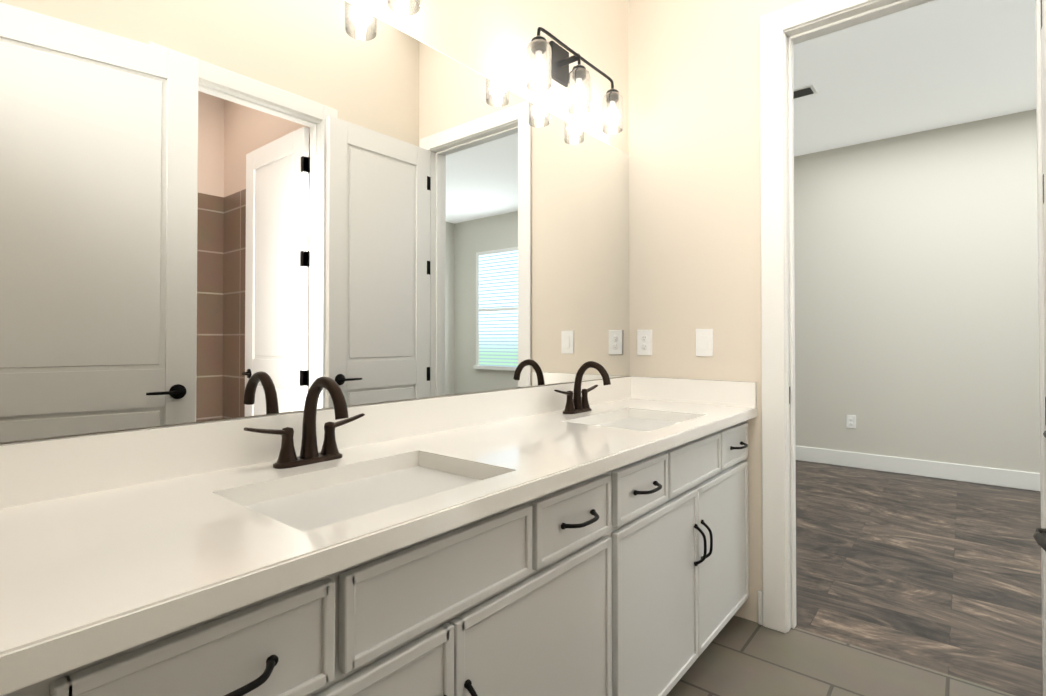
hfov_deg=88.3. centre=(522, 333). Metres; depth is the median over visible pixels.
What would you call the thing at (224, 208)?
mirror
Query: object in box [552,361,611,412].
faucet
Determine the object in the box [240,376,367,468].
faucet
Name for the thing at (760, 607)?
baseboard
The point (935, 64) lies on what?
ceiling
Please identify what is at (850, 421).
outlet
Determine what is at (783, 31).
trim
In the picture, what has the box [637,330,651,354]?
outlet
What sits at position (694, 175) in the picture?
wall
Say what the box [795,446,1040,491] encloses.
baseboard
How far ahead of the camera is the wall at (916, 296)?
4.67 m
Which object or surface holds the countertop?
on the bathroom vanity
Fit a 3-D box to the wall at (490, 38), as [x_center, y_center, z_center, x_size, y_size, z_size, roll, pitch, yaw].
[-0.366,-0.473,1.664,0.120,3.350,2.890,-1,-1,39]
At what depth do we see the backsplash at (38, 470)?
1.12 m
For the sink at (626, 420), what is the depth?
2.10 m
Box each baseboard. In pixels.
[758,590,762,624]
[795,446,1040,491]
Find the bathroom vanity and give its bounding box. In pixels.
[0,413,756,695]
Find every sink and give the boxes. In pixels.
[236,461,491,528]
[584,413,687,428]
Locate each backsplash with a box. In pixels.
[0,377,631,504]
[632,377,755,404]
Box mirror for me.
[0,0,629,442]
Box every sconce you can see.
[386,0,419,15]
[526,27,622,133]
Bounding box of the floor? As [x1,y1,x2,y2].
[666,460,1042,695]
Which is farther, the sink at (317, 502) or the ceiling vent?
the ceiling vent
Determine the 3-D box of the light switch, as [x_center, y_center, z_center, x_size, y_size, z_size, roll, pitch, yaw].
[0.807,0.041,2.402,0.078,0.122,0.010,-1,-1,39]
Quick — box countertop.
[0,397,755,680]
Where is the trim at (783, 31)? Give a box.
[760,0,1045,695]
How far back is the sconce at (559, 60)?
2.11 m
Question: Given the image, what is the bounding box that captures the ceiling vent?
[793,84,816,99]
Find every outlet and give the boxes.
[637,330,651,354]
[846,415,855,428]
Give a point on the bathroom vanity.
(578, 537)
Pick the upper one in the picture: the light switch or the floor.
the light switch
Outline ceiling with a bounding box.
[793,0,1035,155]
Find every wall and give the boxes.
[0,0,628,443]
[628,0,803,622]
[794,109,1039,472]
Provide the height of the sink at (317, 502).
0.157 m
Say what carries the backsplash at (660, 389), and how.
attached to the wall at (694, 175)
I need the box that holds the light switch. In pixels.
[696,329,712,355]
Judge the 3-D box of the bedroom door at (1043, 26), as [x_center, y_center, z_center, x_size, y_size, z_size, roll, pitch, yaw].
[1.416,-0.022,1.430,0.095,2.428,0.746,-1,-1,39]
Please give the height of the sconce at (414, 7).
0.286 m
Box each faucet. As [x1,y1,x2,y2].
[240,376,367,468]
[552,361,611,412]
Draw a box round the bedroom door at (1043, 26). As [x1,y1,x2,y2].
[1041,0,1045,437]

